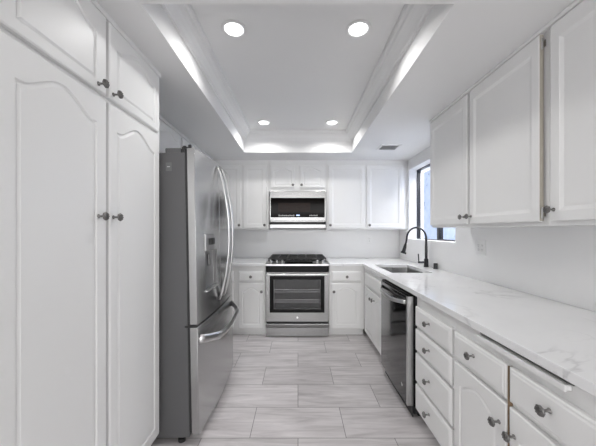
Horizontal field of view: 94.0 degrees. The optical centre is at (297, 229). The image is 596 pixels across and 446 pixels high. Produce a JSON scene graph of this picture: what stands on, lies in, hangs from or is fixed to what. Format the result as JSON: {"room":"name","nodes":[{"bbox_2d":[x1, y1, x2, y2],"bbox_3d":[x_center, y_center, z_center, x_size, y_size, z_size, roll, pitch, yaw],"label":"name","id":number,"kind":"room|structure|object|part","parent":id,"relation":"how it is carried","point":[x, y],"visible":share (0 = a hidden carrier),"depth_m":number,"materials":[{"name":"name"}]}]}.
{"room":"kitchen","nodes":[
{"label":"kitchen","id":0,"kind":"room"},
{"bbox_2d":[151,329,440,445],"bbox_3d":[0.050,1.340,-0.450,3.300,0.060,9.340,0,0,0],"label":"floor","id":1,"kind":"structure","parent":0,"point":[333,389],"depth_m":2.16,"materials":[{"name":"grey tile"}]},
{"bbox_2d":[0,0,160,445],"bbox_3d":[-1.131,0.180,1.206,0.694,2.259,0.972,0,0,0],"label":"pantry cabinet","id":2,"kind":"object","parent":1,"relation":"on","point":[79,100],"visible":1,"depth_m":1.03,"materials":[{"name":"white wood"}]},
{"bbox_3d":[-0.834,-0.746,0.974,0.020,0.333,0.448,0,0,0],"label":"door","id":3,"kind":"part","parent":2,"relation":"part of","materials":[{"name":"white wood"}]},
{"bbox_3d":[-0.834,0.326,0.974,0.020,1.768,0.448,0,0,0],"label":"door","id":4,"kind":"part","parent":2,"relation":"part of","materials":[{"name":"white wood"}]},
{"bbox_3d":[-0.854,0.141,1.206,0.020,2.179,0.972,0,0,0],"label":"frame","id":5,"kind":"part","parent":2,"relation":"part of","materials":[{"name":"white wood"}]},
{"bbox_3d":[-0.804,-0.604,1.147,0.039,0.037,0.037,0,0,0],"label":"knob","id":6,"kind":"part","parent":2,"relation":"part of","materials":[{"name":"grey metal"}]},
{"bbox_3d":[-0.804,-0.057,1.147,0.039,0.037,0.037,0,0,0],"label":"knob","id":7,"kind":"part","parent":2,"relation":"part of","materials":[{"name":"grey metal"}]},
{"bbox_3d":[-0.804,-0.604,1.240,0.039,0.037,0.037,0,0,0],"label":"knob","id":8,"kind":"part","parent":2,"relation":"part of","materials":[{"name":"grey metal"}]},
{"bbox_3d":[-0.804,-0.057,1.240,0.039,0.037,0.037,0,0,0],"label":"knob","id":9,"kind":"part","parent":2,"relation":"part of","materials":[{"name":"grey metal"}]},
{"bbox_3d":[-0.834,-0.746,1.434,0.020,0.333,0.436,0,0,0],"label":"door","id":10,"kind":"part","parent":2,"relation":"part of","materials":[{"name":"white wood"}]},
{"bbox_3d":[-0.834,0.326,1.434,0.020,1.768,0.436,0,0,0],"label":"door","id":11,"kind":"part","parent":2,"relation":"part of","materials":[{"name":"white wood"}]},
{"bbox_2d":[156,144,238,442],"bbox_3d":[-0.965,0.396,2.147,0.925,1.836,0.917,-1,0,0],"label":"refrigerator","id":12,"kind":"object","parent":1,"relation":"on","point":[196,227],"visible":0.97,"depth_m":1.70,"materials":[{"name":"grey metal"}]},
{"bbox_3d":[-0.638,0.040,1.921,0.068,1.085,0.443,-1,0,0],"label":"door","id":13,"kind":"part","parent":12,"relation":"part of","materials":[{"name":"silver metal"}]},
{"bbox_3d":[-0.623,0.924,2.150,0.068,0.655,0.900,-1,0,0],"label":"freezer drawer","id":14,"kind":"part","parent":12,"relation":"part of","materials":[{"name":"silver metal"}]},
{"bbox_3d":[-0.562,0.697,2.144,0.109,0.097,0.853,-1,0,0],"label":"handle","id":15,"kind":"part","parent":12,"relation":"part of","materials":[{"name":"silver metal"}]},
{"bbox_3d":[-0.558,0.021,2.090,0.099,1.006,0.019,-1,0,0],"label":"handle","id":16,"kind":"part","parent":12,"relation":"part of","materials":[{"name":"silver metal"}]},
{"bbox_3d":[-0.638,0.040,2.374,0.068,1.085,0.451,-1,0,0],"label":"door","id":17,"kind":"part","parent":12,"relation":"part of","materials":[{"name":"silver metal"}]},
{"bbox_3d":[-0.559,0.021,2.205,0.099,1.006,0.019,-1,0,0],"label":"handle","id":18,"kind":"part","parent":12,"relation":"part of","materials":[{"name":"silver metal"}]},
{"bbox_2d":[231,266,265,333],"bbox_3d":[-0.940,0.878,3.738,1.076,0.864,0.721,0,0,0],"label":"base cabinet","id":19,"kind":"object","parent":1,"relation":"on","point":[248,293],"visible":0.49,"depth_m":3.42,"materials":[{"name":"white wood"}]},
{"bbox_3d":[-0.998,0.932,3.429,0.400,0.555,0.020,0,0,0],"label":"door","id":20,"kind":"part","parent":19,"relation":"part of","materials":[{"name":"white wood"}]},
{"bbox_2d":[232,258,267,265],"bbox_3d":[-0.939,0.427,3.754,1.078,0.035,0.688,0,0,0],"label":"countertop","id":21,"kind":"structure","parent":19,"relation":"on","point":[236,261],"depth_m":3.62,"materials":[{"name":"white stone"}]},
{"bbox_3d":[-0.578,0.573,3.428,0.309,0.125,0.023,0,0,0],"label":"drawer","id":22,"kind":"part","parent":19,"relation":"part of","materials":[{"name":"white wood"}]},
{"bbox_3d":[-0.578,0.932,3.429,0.309,0.555,0.020,0,0,0],"label":"door","id":23,"kind":"part","parent":19,"relation":"part of","materials":[{"name":"white wood"}]},
{"bbox_2d":[265,254,328,335],"bbox_3d":[-0.008,0.832,3.711,0.778,0.957,0.738,0,0,0],"label":"gas range","id":24,"kind":"object","parent":1,"relation":"on","point":[297,285],"visible":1,"depth_m":3.40,"materials":[{"name":"grey metal"}]},
{"bbox_3d":[-0.008,0.538,3.368,0.751,0.021,0.050,0,0,0],"label":"handle","id":25,"kind":"part","parent":24,"relation":"part of","materials":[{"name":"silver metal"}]},
{"bbox_2d":[265,254,328,265],"bbox_3d":[-0.008,0.397,3.736,0.778,0.088,0.687,0,0,0],"label":"cooktop","id":26,"kind":"object","parent":24,"relation":"in","point":[275,259],"depth_m":3.50,"materials":[{"name":"grey metal"}]},
{"bbox_3d":[-0.008,0.476,3.427,0.772,0.068,0.044,0,0,0],"label":"trim","id":27,"kind":"part","parent":24,"relation":"part of","materials":[{"name":"black"}]},
{"bbox_3d":[-0.008,1.220,3.414,0.772,0.156,0.070,0,0,0],"label":"storage drawer","id":28,"kind":"part","parent":24,"relation":"part of","materials":[{"name":"silver metal"}]},
{"bbox_3d":[-0.008,0.818,3.421,0.772,0.604,0.056,0,0,0],"label":"oven door","id":29,"kind":"part","parent":24,"relation":"part of","materials":[{"name":"silver metal"}]},
{"bbox_3d":[-0.010,0.788,3.401,0.579,0.366,0.004,0,0,0],"label":"oven glass","id":30,"kind":"part","parent":24,"relation":"part of","materials":[{"name":"grey glass"}]},
{"bbox_2d":[329,266,363,333],"bbox_3d":[0.602,0.878,3.738,0.432,0.864,0.721,0,0,0],"label":"base cabinet","id":31,"kind":"object","parent":1,"relation":"on","point":[346,283],"visible":0.93,"depth_m":3.42,"materials":[{"name":"white wood"}]},
{"bbox_3d":[0.595,0.573,3.428,0.362,0.125,0.023,0,0,0],"label":"drawer","id":32,"kind":"part","parent":31,"relation":"part of","materials":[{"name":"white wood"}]},
{"bbox_3d":[0.595,0.932,3.429,0.362,0.555,0.020,0,0,0],"label":"door","id":33,"kind":"part","parent":31,"relation":"part of","materials":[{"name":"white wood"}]},
{"bbox_2d":[364,267,383,353],"bbox_3d":[1.129,0.878,3.005,0.738,0.864,0.865,0,0,0],"label":"base cabinet","id":34,"kind":"object","parent":1,"relation":"on","point":[372,281],"visible":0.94,"depth_m":2.97,"materials":[{"name":"white wood"}]},
{"bbox_3d":[0.809,0.940,3.150,0.020,0.540,0.370,0,0,0],"label":"door","id":35,"kind":"part","parent":34,"relation":"part of","materials":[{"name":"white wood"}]},
{"bbox_3d":[0.809,0.940,2.777,0.020,0.540,0.355,0,0,0],"label":"door","id":36,"kind":"part","parent":34,"relation":"part of","materials":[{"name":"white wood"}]},
{"bbox_2d":[380,279,420,416],"bbox_3d":[1.052,0.881,2.236,0.697,0.858,0.637,0,0,0],"label":"dishwasher","id":37,"kind":"object","parent":1,"relation":"on","point":[398,306],"visible":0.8,"depth_m":2.06,"materials":[{"name":"silver metal"}]},
{"bbox_3d":[0.734,0.519,2.245,0.062,0.047,0.566,0,0,0],"label":"handle","id":38,"kind":"part","parent":37,"relation":"part of","materials":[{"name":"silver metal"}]},
{"bbox_3d":[0.776,0.843,2.245,0.044,0.758,0.620,0,0,0],"label":"door","id":39,"kind":"part","parent":37,"relation":"part of","materials":[{"name":"silver metal"}]},
{"bbox_3d":[0.803,1.266,2.245,0.005,0.081,0.610,0,0,0],"label":"toe panel","id":40,"kind":"part","parent":37,"relation":"part of","materials":[{"name":"black"}]},
{"bbox_3d":[0.762,0.843,1.943,0.003,0.758,0.024,0,0,0],"label":"edge trim","id":41,"kind":"part","parent":37,"relation":"part of","materials":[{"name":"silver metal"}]},
{"bbox_3d":[0.781,0.843,1.933,0.035,0.758,0.003,0,0,0],"label":"edge trim","id":42,"kind":"part","parent":37,"relation":"part of","materials":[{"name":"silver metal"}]},
{"bbox_2d":[416,297,455,445],"bbox_3d":[1.128,0.878,1.679,0.741,0.864,0.473,0,0,0],"label":"base cabinet","id":43,"kind":"object","parent":1,"relation":"on","point":[435,329],"visible":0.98,"depth_m":1.62,"materials":[{"name":"white wood"}]},
{"bbox_3d":[0.777,1.122,1.688,0.039,0.037,0.037,0,0,0],"label":"knob","id":44,"kind":"part","parent":43,"relation":"part of","materials":[{"name":"grey metal"}]},
{"bbox_3d":[0.808,1.130,1.675,0.023,0.170,0.445,0,0,0],"label":"drawer","id":45,"kind":"part","parent":43,"relation":"part of","materials":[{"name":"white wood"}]},
{"bbox_3d":[0.808,0.930,1.675,0.023,0.190,0.445,0,0,0],"label":"drawer","id":46,"kind":"part","parent":43,"relation":"part of","materials":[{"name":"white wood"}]},
{"bbox_3d":[0.808,0.743,1.675,0.023,0.145,0.445,0,0,0],"label":"drawer","id":47,"kind":"part","parent":43,"relation":"part of","materials":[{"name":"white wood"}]},
{"bbox_3d":[0.808,0.584,1.675,0.023,0.132,0.445,0,0,0],"label":"drawer","id":48,"kind":"part","parent":43,"relation":"part of","materials":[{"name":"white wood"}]},
{"bbox_2d":[454,319,595,445],"bbox_3d":[1.128,0.878,1.031,0.741,0.864,0.822,0,0,0],"label":"base cabinet","id":49,"kind":"object","parent":1,"relation":"on","point":[502,397],"visible":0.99,"depth_m":1.05,"materials":[{"name":"white wood"}]},
{"bbox_2d":[326,258,595,396],"bbox_3d":[0.941,0.427,2.349,1.114,0.035,3.498,0,0,0],"label":"countertop","id":50,"kind":"structure","parent":49,"relation":"on","point":[558,337],"depth_m":1.35,"materials":[{"name":"white stone"}]},
{"bbox_2d":[381,267,421,272],"bbox_3d":[1.103,0.539,2.982,0.443,0.187,0.683,0,0,0],"label":"sink","id":51,"kind":"object","parent":50,"relation":"in","point":[390,269],"visible":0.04,"depth_m":3.30,"materials":[{"name":"silver metal"}]},
{"bbox_2d":[400,227,428,266],"bbox_3d":[1.296,0.186,3.090,0.311,0.447,0.060,0,0,0],"label":"kitchen faucet","id":52,"kind":"object","parent":50,"relation":"on","point":[426,262],"visible":1,"depth_m":3.08,"materials":[{"name":"black metal"}]},
{"bbox_2d":[433,263,437,268],"bbox_3d":[1.450,0.380,2.930,0.048,0.060,0.048,0,0,0],"label":"air gap cap","id":53,"kind":"object","parent":50,"relation":"on","point":[435,265],"visible":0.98,"depth_m":2.91,"materials":[{"name":"black metal"}]},
{"bbox_3d":[0.777,0.572,1.262,0.039,0.037,0.037,0,0,0],"label":"knob","id":54,"kind":"part","parent":49,"relation":"part of","materials":[{"name":"grey metal"}]},
{"bbox_3d":[0.809,0.940,1.248,0.020,0.540,0.360,0,0,0],"label":"door","id":55,"kind":"part","parent":49,"relation":"part of","materials":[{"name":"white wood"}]},
{"bbox_3d":[0.808,0.584,1.248,0.023,0.132,0.360,0,0,0],"label":"drawer","id":56,"kind":"part","parent":49,"relation":"part of","materials":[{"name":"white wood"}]},
{"bbox_3d":[0.780,0.762,1.105,0.039,0.037,0.037,0,0,0],"label":"knob","id":57,"kind":"part","parent":49,"relation":"part of","materials":[{"name":"grey metal"}]},
{"bbox_3d":[0.780,0.765,1.028,0.039,0.037,0.037,0,0,0],"label":"knob","id":58,"kind":"part","parent":49,"relation":"part of","materials":[{"name":"grey metal"}]},
{"bbox_3d":[0.809,0.940,0.858,0.020,0.540,0.395,0,0,0],"label":"door","id":59,"kind":"part","parent":49,"relation":"part of","materials":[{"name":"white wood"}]},
{"bbox_3d":[0.777,0.572,0.880,0.039,0.037,0.037,0,0,0],"label":"knob","id":60,"kind":"part","parent":49,"relation":"part of","materials":[{"name":"grey metal"}]},
{"bbox_3d":[0.808,0.584,0.858,0.023,0.132,0.395,0,0,0],"label":"drawer","id":61,"kind":"part","parent":49,"relation":"part of","materials":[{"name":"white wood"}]},
{"bbox_2d":[271,228,323,229],"bbox_3d":[0.050,0.010,4.160,3.300,2.600,0.120,0,0,0],"label":"wall","id":62,"kind":"structure","parent":0,"point":[271,228],"depth_m":4.10,"materials":[{"name":"white paint"}]},
{"bbox_2d":[214,160,270,229],"bbox_3d":[-0.770,-0.477,3.905,0.750,0.944,0.389,0,0,0],"label":"upper cabinet","id":63,"kind":"object","parent":62,"relation":"attached to","point":[249,179],"visible":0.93,"depth_m":3.75,"materials":[{"name":"white wood"}]},
{"bbox_3d":[-0.943,-0.450,3.760,0.345,0.850,0.020,0,0,0],"label":"door","id":64,"kind":"part","parent":63,"relation":"part of","materials":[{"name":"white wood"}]},
{"bbox_3d":[-0.582,-0.450,3.760,0.317,0.850,0.020,0,0,0],"label":"door","id":65,"kind":"part","parent":63,"relation":"part of","materials":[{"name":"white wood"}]},
{"bbox_2d":[269,160,325,191],"bbox_3d":[-0.005,-0.736,3.905,0.776,0.427,0.389,0,0,0],"label":"upper cabinet","id":66,"kind":"object","parent":62,"relation":"attached to","point":[284,175],"visible":0.97,"depth_m":3.75,"materials":[{"name":"white wood"}]},
{"bbox_3d":[-0.208,-0.722,3.760,0.326,0.306,0.020,0,0,0],"label":"door","id":67,"kind":"part","parent":66,"relation":"part of","materials":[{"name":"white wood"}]},
{"bbox_2d":[270,191,325,227],"bbox_3d":[-0.003,-0.272,3.876,0.743,0.494,0.446,0,0,0],"label":"microwave","id":68,"kind":"object","parent":66,"relation":"attached to","point":[288,209],"visible":1,"depth_m":3.67,"materials":[{"name":"silver metal"}]},
{"bbox_3d":[-0.002,-0.136,3.663,0.736,0.022,0.020,0,0,0],"label":"handle","id":69,"kind":"part","parent":68,"relation":"part of","materials":[{"name":"silver metal"}]},
{"bbox_3d":[-0.004,-0.295,3.689,0.711,0.254,0.027,0,0,0],"label":"door glass","id":70,"kind":"part","parent":68,"relation":"part of","materials":[{"name":"black glass"}]},
{"bbox_3d":[-0.004,-0.049,3.689,0.743,0.048,0.036,0,0,0],"label":"trim","id":71,"kind":"part","parent":68,"relation":"part of","materials":[{"name":"silver metal"}]},
{"bbox_3d":[0.190,-0.722,3.760,0.330,0.306,0.020,0,0,0],"label":"door","id":72,"kind":"part","parent":66,"relation":"part of","materials":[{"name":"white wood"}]},
{"bbox_2d":[233,230,398,257],"bbox_3d":[0.004,0.203,4.093,2.964,0.414,0.012,0,0,0],"label":"backsplash","id":73,"kind":"structure","parent":62,"relation":"attached to","point":[247,243],"depth_m":4.09,"materials":[{"name":"white stone"}]},
{"bbox_2d":[324,160,407,229],"bbox_3d":[0.942,-0.477,3.905,1.114,0.944,0.389,0,0,0],"label":"upper cabinet","id":74,"kind":"object","parent":62,"relation":"attached to","point":[360,194],"visible":0.99,"depth_m":3.75,"materials":[{"name":"white wood"}]},
{"bbox_3d":[0.660,-0.450,3.760,0.494,0.850,0.020,0,0,0],"label":"door","id":75,"kind":"part","parent":74,"relation":"part of","materials":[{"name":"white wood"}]},
{"bbox_3d":[1.172,-0.450,3.760,0.492,0.850,0.020,0,0,0],"label":"door","id":76,"kind":"part","parent":74,"relation":"part of","materials":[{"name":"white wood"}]},
{"bbox_2d":[191,4,404,128],"bbox_3d":[0.010,-1.240,-0.450,2.980,0.080,9.100,0,0,0],"label":"ceiling","id":77,"kind":"structure","parent":0,"point":[295,66],"depth_m":1.91,"materials":[{"name":"white paint"}]},
{"bbox_2d":[221,20,246,37],"bbox_3d":[-0.382,-1.196,1.660,0.151,0.007,0.151,0,0,0],"label":"recessed light","id":78,"kind":"object","parent":77,"relation":"in","point":[231,28],"visible":1,"depth_m":1.65,"materials":[{"name":"white plastic"}]},
{"bbox_2d":[225,23,242,35],"bbox_3d":[-0.382,-1.197,1.660,0.107,0.002,0.107,0,0,6],"label":"diffuser","id":79,"kind":"object","parent":78,"relation":"attached to","point":[231,29],"depth_m":1.66,"materials":[{"name":"white plastic"}]},
{"bbox_2d":[257,120,270,124],"bbox_3d":[-0.380,-1.196,3.100,0.151,0.007,0.151,0,0,0],"label":"recessed light","id":80,"kind":"object","parent":77,"relation":"in","point":[260,122],"visible":1,"depth_m":3.09,"materials":[{"name":"white plastic"}]},
{"bbox_2d":[325,120,338,124],"bbox_3d":[0.380,-1.196,3.100,0.151,0.007,0.151,0,0,0],"label":"recessed light","id":81,"kind":"object","parent":77,"relation":"in","point":[329,122],"visible":1,"depth_m":3.09,"materials":[{"name":"white plastic"}]},
{"bbox_2d":[345,20,370,37],"bbox_3d":[0.360,-1.196,1.660,0.151,0.007,0.151,0,0,0],"label":"recessed light","id":82,"kind":"object","parent":77,"relation":"in","point":[358,28],"visible":1,"depth_m":1.65,"materials":[{"name":"white"}]},
{"bbox_2d":[349,23,367,35],"bbox_3d":[0.360,-1.197,1.660,0.107,0.002,0.107,0,0,-6],"label":"diffuser","id":83,"kind":"object","parent":82,"relation":"attached to","point":[356,29],"depth_m":1.66,"materials":[{"name":"white plastic"}]},
{"bbox_2d":[96,0,574,160],"bbox_3d":[0.010,-1.075,-0.450,2.980,0.249,9.100,0,0,0],"label":"ceiling","id":84,"kind":"structure","parent":0,"point":[459,42],"depth_m":1.68,"materials":[{"name":"white paint"}]},
{"bbox_2d":[161,4,434,141],"bbox_3d":[0.000,-1.141,2.288,1.316,0.118,2.237,0,0,0],"label":"trim","id":85,"kind":"structure","parent":84,"relation":"attached to","point":[183,17],"depth_m":1.97,"materials":[{"name":"white paint"}]},
{"bbox_2d":[376,144,401,149],"bbox_3d":[1.040,-0.945,3.185,0.230,0.010,0.200,0,0,0],"label":"ceiling vent","id":86,"kind":"object","parent":84,"relation":"in","point":[382,146],"visible":1,"depth_m":3.15,"materials":[{"name":"white metal"}]},
{"bbox_2d":[408,147,564,242],"bbox_3d":[1.600,0.010,-0.450,0.200,2.600,9.100,0,0,0],"label":"wall","id":87,"kind":"structure","parent":0,"point":[422,159],"depth_m":3.76,"materials":[{"name":"white paint"}]},
{"bbox_2d":[417,164,454,241],"bbox_3d":[1.632,-0.345,3.195,0.050,0.930,1.130,0,0,0],"label":"window","id":88,"kind":"structure","parent":87,"relation":"in","point":[423,174],"depth_m":3.55,"materials":[{"name":"clear glass"}]},
{"bbox_3d":[1.643,-0.345,3.489,0.004,0.914,0.527,0,0,0],"label":"pane","id":89,"kind":"part","parent":88,"relation":"part of","materials":[{"name":"clear glass"}]},
{"bbox_3d":[1.622,-0.345,2.932,0.022,0.914,0.587,0,0,0],"label":"sash","id":90,"kind":"part","parent":88,"relation":"part of","materials":[{"name":"brown metal"}]},
{"bbox_3d":[1.621,-0.344,2.906,0.004,0.896,0.517,0,0,0],"label":"pane","id":91,"kind":"part","parent":88,"relation":"part of","materials":[{"name":"clear glass"}]},
{"bbox_2d":[429,26,559,227],"bbox_3d":[1.302,-0.484,1.858,0.393,0.929,1.134,0,0,0],"label":"upper cabinet","id":92,"kind":"object","parent":87,"relation":"attached to","point":[490,147],"visible":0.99,"depth_m":1.59,"materials":[{"name":"white wood"}]},
{"bbox_3d":[1.159,-0.484,2.159,0.020,0.888,0.527,0,0,0],"label":"door","id":93,"kind":"part","parent":92,"relation":"part of","materials":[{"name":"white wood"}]},
{"bbox_3d":[1.155,-0.484,1.588,0.020,0.888,0.540,0,0,0],"label":"door","id":94,"kind":"part","parent":92,"relation":"part of","materials":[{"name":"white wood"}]},
{"bbox_2d":[399,226,595,311],"bbox_3d":[1.493,0.195,2.268,0.011,0.429,3.636,0,0,0],"label":"backsplash","id":95,"kind":"structure","parent":87,"relation":"attached to","point":[558,264],"depth_m":1.80,"materials":[{"name":"white stone"}]},
{"bbox_2d":[476,240,485,254],"bbox_3d":[1.482,0.142,2.255,0.009,0.118,0.118,0,0,0],"label":"wall outlet","id":96,"kind":"object","parent":95,"relation":"attached to","point":[480,244],"visible":1,"depth_m":2.24,"materials":[{"name":"white plastic"}]},
{"bbox_2d":[543,0,595,225],"bbox_3d":[1.304,-0.484,0.845,0.388,0.929,0.890,0,0,0],"label":"upper cabinet","id":97,"kind":"object","parent":87,"relation":"attached to","point":[573,30],"visible":1,"depth_m":1.17,"materials":[{"name":"white wood"}]},
{"bbox_3d":[1.130,-0.092,1.250,0.039,0.037,0.037,0,0,0],"label":"knob","id":98,"kind":"part","parent":97,"relation":"part of","materials":[{"name":"grey metal"}]},
{"bbox_3d":[1.180,-0.484,0.845,0.020,0.929,0.890,0,0,0],"label":"frame","id":99,"kind":"part","parent":97,"relation":"part of","materials":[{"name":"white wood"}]},
{"bbox_3d":[-1.540,0.010,-0.450,0.120,2.600,9.100,0,0,0],"label":"wall","id":100,"kind":"structure","parent":0,"visible":0},
{"bbox_2d":[159,115,180,152],"bbox_3d":[-1.304,-0.750,2.197,0.348,0.399,1.006,0,0,0],"label":"upper cabinet","id":101,"kind":"object","parent":100,"relation":"attached to","point":[169,136],"visible":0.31,"depth_m":2.41,"materials":[{"name":"white wood"}]},
{"bbox_2d":[180,133,213,160],"bbox_3d":[-1.304,-0.477,3.235,0.348,0.944,1.060,0,0,0],"label":"upper cabinet","id":102,"kind":"object","parent":100,"relation":"attached to","point":[185,141],"visible":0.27,"depth_m":2.88,"materials":[{"name":"white wood"}]},
{"bbox_3d":[-1.139,-0.465,2.975,0.020,0.880,0.500,0,0,0],"label":"door","id":103,"kind":"part","parent":102,"relation":"part of","materials":[{"name":"white wood"}]}
]}

